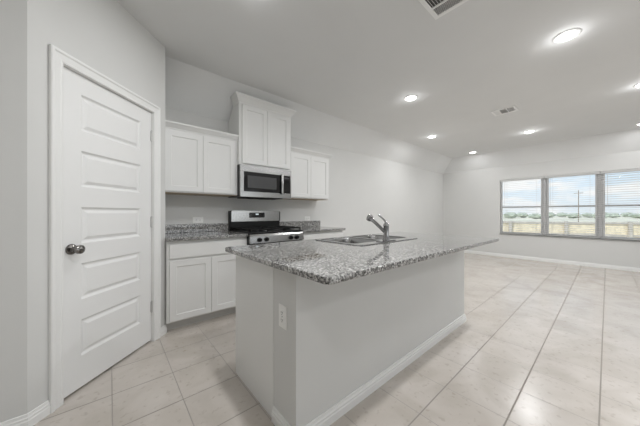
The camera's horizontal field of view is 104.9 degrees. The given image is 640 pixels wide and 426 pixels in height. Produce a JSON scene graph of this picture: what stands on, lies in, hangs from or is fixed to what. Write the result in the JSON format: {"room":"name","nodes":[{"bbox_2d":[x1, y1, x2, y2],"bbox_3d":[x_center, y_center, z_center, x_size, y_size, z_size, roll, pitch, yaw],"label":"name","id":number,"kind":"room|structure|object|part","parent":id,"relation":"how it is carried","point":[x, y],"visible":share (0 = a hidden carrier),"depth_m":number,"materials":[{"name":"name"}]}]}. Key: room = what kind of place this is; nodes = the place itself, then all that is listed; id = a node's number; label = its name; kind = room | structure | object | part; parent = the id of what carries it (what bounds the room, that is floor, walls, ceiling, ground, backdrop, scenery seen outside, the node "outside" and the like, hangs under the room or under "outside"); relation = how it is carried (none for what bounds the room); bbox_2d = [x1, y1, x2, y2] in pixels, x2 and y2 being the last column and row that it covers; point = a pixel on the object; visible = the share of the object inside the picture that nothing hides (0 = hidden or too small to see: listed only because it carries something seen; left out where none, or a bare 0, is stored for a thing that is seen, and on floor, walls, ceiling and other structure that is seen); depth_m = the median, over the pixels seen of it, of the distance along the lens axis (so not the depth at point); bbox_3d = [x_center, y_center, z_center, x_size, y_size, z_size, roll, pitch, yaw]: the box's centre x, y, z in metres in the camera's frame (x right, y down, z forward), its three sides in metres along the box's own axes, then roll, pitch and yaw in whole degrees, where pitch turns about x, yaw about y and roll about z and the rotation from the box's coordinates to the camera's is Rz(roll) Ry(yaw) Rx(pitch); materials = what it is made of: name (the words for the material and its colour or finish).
{"room":"kitchen","nodes":[
{"label":"kitchen","id":0,"kind":"room"},
{"bbox_2d":[0,0,26,422],"bbox_3d":[-2.321,-0.222,0.763,1.865,2.743,0.140,0,0,-41],"label":"wall","id":1,"kind":"structure","parent":0,"point":[13,13],"depth_m":1.28,"materials":[{"name":"paint"}]},
{"bbox_2d":[0,400,49,425],"bbox_3d":[-2.263,1.111,0.755,1.943,0.078,0.082,0,0,-41],"label":"baseboard","id":2,"kind":"structure","parent":1,"relation":"attached to","point":[40,412],"depth_m":1.33,"materials":[{"name":"white wood"}]},
{"bbox_2d":[27,0,164,412],"bbox_3d":[-1.615,-0.222,2.064,0.363,2.743,1.489,0,0,-10],"label":"wall","id":3,"kind":"structure","parent":0,"point":[103,35],"depth_m":1.40,"materials":[{"name":"paint"}]},
{"bbox_2d":[48,44,160,413],"bbox_3d":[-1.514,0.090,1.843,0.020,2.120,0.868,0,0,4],"label":"trim","id":4,"kind":"structure","parent":3,"relation":"attached to","point":[57,58],"depth_m":1.45,"materials":[{"name":"white wood"}]},
{"bbox_2d":[64,67,152,397],"bbox_3d":[-1.518,0.120,1.845,0.114,2.028,0.726,0,0,4],"label":"door","id":5,"kind":"structure","parent":3,"relation":"in","point":[108,220],"depth_m":1.76,"materials":[{"name":"white paint"}]},
{"bbox_3d":[-1.524,0.228,1.541,0.079,0.068,0.068,0,0,4],"label":"knob","id":6,"kind":"part","parent":5,"relation":"part of","materials":[{"name":"silver metal"}]},
{"bbox_2d":[161,325,166,336],"bbox_3d":[-1.481,1.111,2.321,0.015,0.078,0.088,0,0,4],"label":"baseboard","id":7,"kind":"structure","parent":3,"relation":"attached to","point":[163,328],"depth_m":2.32,"materials":[{"name":"white wood"}]},
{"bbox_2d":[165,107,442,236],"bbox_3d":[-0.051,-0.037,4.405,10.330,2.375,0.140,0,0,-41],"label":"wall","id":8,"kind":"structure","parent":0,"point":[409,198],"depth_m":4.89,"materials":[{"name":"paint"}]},
{"bbox_2d":[165,223,227,233],"bbox_3d":[-1.531,0.185,3.031,0.796,0.102,0.021,0,0,-41],"label":"backsplash","id":9,"kind":"structure","parent":8,"relation":"attached to","point":[173,228],"depth_m":3.02,"materials":[{"name":"stone"}]},
{"bbox_2d":[193,217,202,222],"bbox_3d":[-1.514,0.088,3.054,0.120,0.074,0.009,0,0,-41],"label":"wall outlet","id":10,"kind":"object","parent":8,"relation":"attached to","point":[195,219],"visible":1,"depth_m":3.05,"materials":[{"name":"white plastic"}]},
{"bbox_2d":[165,120,238,196],"bbox_3d":[-1.421,-0.587,2.905,0.799,0.742,0.356,0,0,-41],"label":"upper cabinet","id":11,"kind":"object","parent":8,"relation":"attached to","point":[199,161],"visible":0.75,"depth_m":2.76,"materials":[{"name":"white wood"}]},
{"bbox_3d":[-1.471,-0.553,2.674,0.367,0.640,0.019,0,0,-41],"label":"door","id":12,"kind":"part","parent":11,"relation":"part of","materials":[{"name":"white wood"}]},
{"bbox_3d":[-1.417,-0.924,2.901,0.797,0.068,0.345,0,0,-41],"label":"crown moulding","id":13,"kind":"part","parent":11,"relation":"part of","materials":[{"name":"white wood"}]},
{"bbox_3d":[-1.190,-0.553,2.914,0.367,0.640,0.019,0,0,-41],"label":"door","id":14,"kind":"part","parent":11,"relation":"part of","materials":[{"name":"white wood"}]},
{"bbox_2d":[228,91,296,170],"bbox_3d":[-0.806,-1.029,3.387,0.882,0.854,0.423,0,0,-41],"label":"upper cabinet","id":15,"kind":"object","parent":8,"relation":"attached to","point":[263,128],"visible":0.98,"depth_m":3.21,"materials":[{"name":"white wood"}]},
{"bbox_3d":[-0.833,-0.985,3.154,0.342,0.730,0.019,0,0,-41],"label":"door","id":16,"kind":"part","parent":15,"relation":"part of","materials":[{"name":"white wood"}]},
{"bbox_2d":[228,164,290,199],"bbox_3d":[-0.810,-0.397,3.376,0.741,0.404,0.433,0,0,-41],"label":"microwave","id":17,"kind":"object","parent":15,"relation":"attached to","point":[253,182],"visible":0.99,"depth_m":3.20,"materials":[{"name":"stainless steel"},{"name":"black glass"},{"name":"black enamel"}]},
{"bbox_3d":[-0.739,-0.392,3.212,0.546,0.244,0.028,0,0,-41],"label":"door glass","id":18,"kind":"part","parent":17,"relation":"part of","materials":[{"name":"black glass"}]},
{"bbox_3d":[-0.516,-0.392,3.364,0.034,0.268,0.034,0,0,-41],"label":"handle","id":19,"kind":"part","parent":17,"relation":"part of","materials":[{"name":"silver metal"}]},
{"bbox_3d":[-0.479,-0.392,3.434,0.130,0.244,0.028,0,0,-41],"label":"control panel","id":20,"kind":"part","parent":17,"relation":"part of","materials":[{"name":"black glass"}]},
{"bbox_3d":[-0.754,-1.408,3.328,0.882,0.096,0.266,0,0,-41],"label":"crown moulding","id":21,"kind":"part","parent":15,"relation":"part of","materials":[{"name":"white wood"}]},
{"bbox_3d":[-0.568,-0.985,3.380,0.348,0.730,0.019,0,0,-41],"label":"door","id":22,"kind":"part","parent":15,"relation":"part of","materials":[{"name":"white wood"}]},
{"bbox_2d":[280,221,319,226],"bbox_3d":[-0.321,0.185,4.066,0.851,0.102,0.021,0,0,-41],"label":"backsplash","id":23,"kind":"structure","parent":8,"relation":"attached to","point":[287,223],"depth_m":4.07,"materials":[{"name":"stone"}]},
{"bbox_2d":[304,216,309,220],"bbox_3d":[-0.215,0.094,4.166,0.120,0.074,0.009,0,0,-41],"label":"wall outlet","id":24,"kind":"object","parent":8,"relation":"attached to","point":[306,218],"visible":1,"depth_m":4.16,"materials":[{"name":"white plastic"}]},
{"bbox_2d":[290,146,332,200],"bbox_3d":[-0.223,-0.587,3.930,0.828,0.742,0.356,0,0,-41],"label":"upper cabinet","id":25,"kind":"object","parent":8,"relation":"attached to","point":[309,169],"visible":0.76,"depth_m":3.78,"materials":[{"name":"white wood"}]},
{"bbox_3d":[-0.287,-0.553,3.687,0.368,0.640,0.019,0,0,-41],"label":"door","id":26,"kind":"part","parent":25,"relation":"part of","materials":[{"name":"white wood"}]},
{"bbox_3d":[-0.219,-0.924,3.926,0.827,0.068,0.345,0,0,-41],"label":"crown moulding","id":27,"kind":"part","parent":25,"relation":"part of","materials":[{"name":"white wood"}]},
{"bbox_3d":[-0.004,-0.553,3.929,0.368,0.640,0.019,0,0,-41],"label":"door","id":28,"kind":"part","parent":25,"relation":"part of","materials":[{"name":"white wood"}]},
{"bbox_2d":[34,253,639,425],"bbox_3d":[2.533,1.190,1.385,10.330,0.080,8.090,0,0,-41],"label":"floor","id":29,"kind":"structure","parent":0,"point":[539,343],"depth_m":1.76,"materials":[{"name":"beige tile"}]},
{"bbox_2d":[165,237,246,329],"bbox_3d":[-1.336,0.711,2.804,0.796,0.879,0.618,0,0,-41],"label":"base cabinet","id":30,"kind":"object","parent":29,"relation":"on","point":[200,275],"visible":0.72,"depth_m":2.50,"materials":[{"name":"paint"}]},
{"bbox_3d":[-1.284,0.748,2.455,0.378,0.576,0.019,0,0,-41],"label":"door","id":31,"kind":"part","parent":30,"relation":"part of","materials":[{"name":"white wood"}]},
{"bbox_2d":[165,223,247,241],"bbox_3d":[-1.330,0.202,2.797,0.796,0.136,0.639,0,0,-41],"label":"countertop","id":32,"kind":"structure","parent":30,"relation":"on","point":[173,232],"depth_m":2.84,"materials":[{"name":"stone"}]},
{"bbox_3d":[-1.139,0.371,2.579,0.758,0.134,0.019,0,0,-41],"label":"drawer","id":33,"kind":"part","parent":30,"relation":"part of","materials":[{"name":"white wood"}]},
{"bbox_3d":[-0.995,0.748,2.702,0.378,0.576,0.019,0,0,-41],"label":"door","id":34,"kind":"part","parent":30,"relation":"part of","materials":[{"name":"white wood"}]},
{"bbox_2d":[228,211,303,244],"bbox_3d":[-0.705,0.558,3.263,0.754,1.183,0.739,0,0,-41],"label":"gas range","id":35,"kind":"object","parent":29,"relation":"on","point":[261,227],"visible":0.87,"depth_m":3.25,"materials":[{"name":"silver metal"}]},
{"bbox_3d":[-0.915,0.041,3.507,0.730,0.148,0.076,0,0,-41],"label":"panel","id":36,"kind":"part","parent":35,"relation":"part of","materials":[{"name":"silver metal"}]},
{"bbox_3d":[-0.890,0.030,3.478,0.230,0.070,0.010,0,0,-41],"label":"clock panel","id":37,"kind":"part","parent":35,"relation":"part of","materials":[{"name":"black glass"}]},
{"bbox_2d":[230,229,302,233],"bbox_3d":[-0.707,0.234,3.264,0.754,0.021,0.590,0,0,-41],"label":"cooktop","id":38,"kind":"object","parent":35,"relation":"in","point":[264,231],"depth_m":3.11,"materials":[{"name":"metal"}]},
{"bbox_3d":[-0.513,0.622,3.038,0.746,0.527,0.044,0,0,-41],"label":"oven door","id":39,"kind":"part","parent":35,"relation":"part of","materials":[{"name":"silver metal"}]},
{"bbox_3d":[-0.514,0.299,3.038,0.754,0.102,0.045,0,0,-41],"label":"control panel","id":40,"kind":"part","parent":35,"relation":"part of","materials":[{"name":"silver metal"}]},
{"bbox_2d":[302,230,342,239],"bbox_3d":[-0.138,0.711,3.829,0.821,0.879,0.618,0,0,-41],"label":"base cabinet","id":41,"kind":"object","parent":29,"relation":"on","point":[328,234],"visible":0.12,"depth_m":3.58,"materials":[{"name":"paint"}]},
{"bbox_2d":[280,221,345,232],"bbox_3d":[-0.120,0.202,3.832,0.851,0.136,0.639,0,0,-41],"label":"countertop","id":42,"kind":"structure","parent":41,"relation":"on","point":[306,226],"depth_m":3.92,"materials":[{"name":"stone"}]},
{"bbox_2d":[236,250,465,425],"bbox_3d":[0.465,0.713,2.198,2.206,0.874,0.782,0,0,-41],"label":"kitchen island","id":43,"kind":"object","parent":29,"relation":"on","point":[341,342],"visible":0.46,"depth_m":1.50,"materials":[{"name":"paint"}]},
{"bbox_3d":[-0.427,0.713,1.574,0.018,0.874,0.536,0,0,-41],"label":"panel","id":44,"kind":"part","parent":43,"relation":"part of","materials":[{"name":"white wood"}]},
{"bbox_2d":[279,303,286,329],"bbox_3d":[-0.197,0.543,1.290,0.009,0.120,0.074,0,0,-41],"label":"wall outlet","id":45,"kind":"object","parent":43,"relation":"attached to","point":[282,309],"visible":1,"depth_m":1.28,"materials":[{"name":"white plastic"}]},
{"bbox_2d":[225,232,498,284],"bbox_3d":[0.535,0.260,2.085,2.276,0.030,1.106,0,0,-41],"label":"island countertop","id":46,"kind":"structure","parent":43,"relation":"on","point":[327,263],"depth_m":1.47,"materials":[{"name":"stone"}]},
{"bbox_2d":[315,234,416,245],"bbox_3d":[0.448,0.336,2.301,0.863,0.195,0.555,0,0,-41],"label":"sink","id":47,"kind":"object","parent":46,"relation":"in","point":[369,239],"visible":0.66,"depth_m":2.36,"materials":[{"name":"metal"}]},
{"bbox_3d":[0.271,0.337,2.189,0.382,0.192,0.429,0,0,-41],"label":"bowl","id":48,"kind":"part","parent":47,"relation":"part of","materials":[{"name":"metal"}]},
{"bbox_3d":[0.586,0.337,2.459,0.382,0.192,0.429,0,0,-41],"label":"bowl","id":49,"kind":"part","parent":47,"relation":"part of","materials":[{"name":"metal"}]},
{"bbox_2d":[366,214,395,241],"bbox_3d":[0.512,0.124,2.171,0.240,0.228,0.229,0,0,-41],"label":"kitchen faucet","id":50,"kind":"object","parent":46,"relation":"on","point":[385,229],"visible":1,"depth_m":2.11,"materials":[{"name":"silver metal"}]},
{"bbox_3d":[0.510,0.110,2.165,0.032,0.141,0.171,0,0,-44],"label":"spout","id":51,"kind":"part","parent":50,"relation":"part of","materials":[{"name":"silver metal"}]},
{"bbox_3d":[0.567,0.235,2.106,0.240,0.006,0.056,0,0,-41],"label":"deck plate","id":52,"kind":"part","parent":50,"relation":"part of","materials":[{"name":"silver metal"}]},
{"bbox_3d":[0.644,1.111,1.988,2.206,0.078,0.229,0,0,-41],"label":"baseboard","id":53,"kind":"part","parent":43,"relation":"part of","materials":[{"name":"white wood"}]},
{"bbox_2d":[117,0,639,173],"bbox_3d":[2.530,-1.403,1.342,10.270,0.580,8.030,0,0,-41],"label":"ceiling","id":54,"kind":"structure","parent":0,"point":[347,69],"depth_m":2.75,"materials":[{"name":"paint"}]},
{"bbox_2d":[404,95,417,100],"bbox_3d":[1.258,-1.582,3.406,0.188,0.020,0.188,0,0,-41],"label":"recessed light","id":55,"kind":"object","parent":54,"relation":"in","point":[409,97],"visible":1,"depth_m":3.38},
{"bbox_2d":[418,0,468,19],"bbox_3d":[0.915,-1.588,1.583,0.620,0.010,0.620,0,0,-41],"label":"ceiling vent","id":56,"kind":"object","parent":54,"relation":"in","point":[436,8],"visible":1,"depth_m":1.89,"materials":[{"name":"white metal"}]},
{"bbox_2d":[491,105,517,115],"bbox_3d":[2.874,-1.588,3.831,0.250,0.010,0.305,0,0,-41],"label":"ceiling vent","id":57,"kind":"object","parent":54,"relation":"in","point":[511,108],"visible":1,"depth_m":3.82,"materials":[{"name":"white metal"}]},
{"bbox_2d":[552,28,581,42],"bbox_3d":[2.215,-1.582,2.211,0.188,0.020,0.188,0,0,-41],"label":"recessed light","id":58,"kind":"object","parent":54,"relation":"in","point":[567,35],"visible":1,"depth_m":2.19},
{"bbox_2d":[443,150,639,267],"bbox_3d":[6.450,-0.037,4.644,0.140,2.375,7.950,0,0,-41],"label":"wall","id":59,"kind":"structure","parent":0,"point":[471,198],"depth_m":6.20,"materials":[{"name":"paint"}]},
{"bbox_2d":[501,179,542,234],"bbox_3d":[5.101,-0.167,6.250,0.072,1.415,0.833,0,0,-41],"label":"window","id":60,"kind":"structure","parent":59,"relation":"in","point":[502,207],"depth_m":6.22,"materials":[{"name":"plastic"}]},
{"bbox_3d":[5.096,-0.153,6.246,0.044,0.037,0.771,0,0,-41],"label":"meeting rail","id":61,"kind":"part","parent":60,"relation":"part of","materials":[{"name":"grey plastic"}]},
{"bbox_2d":[500,176,543,234],"bbox_3d":[5.066,-0.170,6.196,0.066,1.408,0.864,0,0,-41],"label":"window blind","id":62,"kind":"object","parent":60,"relation":"attached to","point":[542,177],"visible":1,"depth_m":6.17,"materials":[{"name":"white plastic"}]},
{"bbox_3d":[5.071,0.525,6.200,0.052,0.018,0.856,0,0,-41],"label":"rail","id":63,"kind":"part","parent":62,"relation":"part of","materials":[{"name":"grey plastic"}]},
{"bbox_2d":[543,176,546,235],"bbox_3d":[5.403,-0.167,5.909,0.083,1.415,0.075,0,0,-41],"label":"trim","id":64,"kind":"structure","parent":59,"relation":"attached to","point":[544,180],"depth_m":5.88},
{"bbox_2d":[464,250,639,271],"bbox_3d":[6.346,1.111,4.646,0.015,0.078,7.810,0,0,-41],"label":"baseboard","id":65,"kind":"structure","parent":59,"relation":"attached to","point":[634,269],"depth_m":5.62,"materials":[{"name":"white wood"}]},
{"bbox_2d":[499,233,639,241],"bbox_3d":[5.661,0.552,5.534,0.142,0.020,2.674,0,0,-41],"label":"trim","id":66,"kind":"structure","parent":59,"relation":"attached to","point":[499,233],"depth_m":5.45,"materials":[{"name":"white wood"}]},
{"bbox_2d":[547,174,596,237],"bbox_3d":[5.681,-0.167,5.572,0.072,1.415,0.798,0,0,-41],"label":"window","id":67,"kind":"structure","parent":59,"relation":"in","point":[595,205],"depth_m":5.48,"materials":[{"name":"plastic"}]},
{"bbox_2d":[545,172,599,237],"bbox_3d":[5.634,-0.170,5.531,0.066,1.408,0.866,0,0,-41],"label":"window blind","id":68,"kind":"object","parent":67,"relation":"attached to","point":[589,173],"visible":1,"depth_m":5.51,"materials":[{"name":"white plastic"}]},
{"bbox_3d":[5.639,-0.157,5.536,0.053,1.337,0.591,0,0,-41],"label":"ladder cord","id":69,"kind":"part","parent":68,"relation":"part of","materials":[{"name":"white fabric"}]},
{"bbox_3d":[5.639,0.525,5.536,0.052,0.018,0.858,0,0,-41],"label":"rail","id":70,"kind":"part","parent":68,"relation":"part of","materials":[{"name":"white plastic"}]},
{"bbox_3d":[5.677,-0.153,5.568,0.044,0.037,0.736,0,0,-41],"label":"meeting rail","id":71,"kind":"part","parent":67,"relation":"part of","materials":[{"name":"white plastic"}]},
{"bbox_2d":[597,174,602,238],"bbox_3d":[5.971,-0.167,5.244,0.083,1.415,0.075,0,0,-41],"label":"trim","id":72,"kind":"structure","parent":59,"relation":"attached to","point":[599,183],"depth_m":5.21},
{"bbox_2d":[603,174,639,240],"bbox_3d":[6.271,-0.167,4.882,0.072,1.415,0.863,0,0,-41],"label":"window","id":73,"kind":"structure","parent":59,"relation":"in","point":[603,174],"depth_m":5.18,"materials":[{"name":"plastic"}]},
{"bbox_2d":[600,168,639,239],"bbox_3d":[6.212,-0.170,4.856,0.066,1.408,0.894,0,0,-41],"label":"window blind","id":74,"kind":"object","parent":73,"relation":"attached to","point":[636,169],"visible":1,"depth_m":5.00,"materials":[{"name":"white plastic"}]},
{"bbox_3d":[6.218,0.525,4.860,0.052,0.018,0.886,0,0,-41],"label":"rail","id":75,"kind":"part","parent":74,"relation":"part of","materials":[{"name":"white plastic"}]},
{"bbox_3d":[6.267,-0.153,4.878,0.044,0.037,0.801,0,0,-41],"label":"meeting rail","id":76,"kind":"part","parent":73,"relation":"part of","materials":[{"name":"white plastic"}]},
{"label":"outside","id":77,"kind":"structure","parent":0,"visible":0},
{"bbox_2d":[503,215,639,222],"bbox_3d":[162.716,2.350,139.218,411.710,0.200,640.000,0,0,-41],"label":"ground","id":78,"kind":"structure","parent":77,"point":[555,218],"depth_m":85.16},
{"bbox_2d":[504,212,516,217],"bbox_3d":[80.560,1.031,104.072,4.755,2.769,4.621,0,0,-41],"label":"tree","id":79,"kind":"object","parent":78,"relation":"on","point":[509,215],"visible":0.81,"depth_m":102.66,"materials":[{"name":"green plant"}]},
{"bbox_2d":[517,213,527,217],"bbox_3d":[100.105,1.079,121.928,5.474,2.534,5.131,0,0,-41],"label":"tree","id":80,"kind":"object","parent":78,"relation":"on","point":[523,215],"visible":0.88,"depth_m":120.54,"materials":[{"name":"green plant"}]},
{"bbox_2d":[528,213,540,218],"bbox_3d":[83.425,1.159,94.911,4.695,2.182,4.978,0,0,-41],"label":"tree","id":81,"kind":"object","parent":78,"relation":"on","point":[533,215],"visible":0.84,"depth_m":93.99,"materials":[{"name":"green plant"}]},
{"bbox_2d":[556,213,567,216],"bbox_3d":[128.998,1.003,131.187,5.083,2.495,4.628,0,0,-41],"label":"tree","id":82,"kind":"object","parent":78,"relation":"on","point":[557,214],"visible":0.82,"depth_m":129.90,"materials":[{"name":"green plant"}]},
{"bbox_2d":[503,221,639,237],"bbox_3d":[11.056,1.360,11.032,26.834,1.980,0.160,0,0,22],"label":"wooden fence","id":83,"kind":"object","parent":78,"relation":"on","point":[581,228],"visible":0.08,"depth_m":10.90,"materials":[{"name":"brown wood"}]},
{"bbox_3d":[11.045,0.440,11.079,26.780,0.090,0.039,0,0,22],"label":"rail","id":84,"kind":"part","parent":83,"relation":"part of","materials":[{"name":"beige wood"}]},
{"bbox_3d":[11.045,0.960,11.079,26.780,0.090,0.039,0,0,22],"label":"rail","id":85,"kind":"part","parent":83,"relation":"part of","materials":[{"name":"beige wood"}]},
{"bbox_3d":[12.934,1.360,10.254,0.100,1.980,0.099,0,0,22],"label":"post","id":86,"kind":"part","parent":83,"relation":"part of","materials":[{"name":"beige wood"}]},
{"bbox_2d":[565,213,580,217],"bbox_3d":[107.277,1.183,104.063,4.803,2.296,4.855,0,0,-41],"label":"tree","id":87,"kind":"object","parent":78,"relation":"on","point":[569,214],"visible":0.62,"depth_m":103.20,"materials":[{"name":"green plant"}]},
{"bbox_2d":[628,213,639,217],"bbox_3d":[134.102,1.209,104.072,4.786,2.135,4.819,0,0,-41],"label":"tree","id":88,"kind":"object","parent":78,"relation":"on","point":[632,216],"visible":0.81,"depth_m":103.49,"materials":[{"name":"green plant"}]}
]}

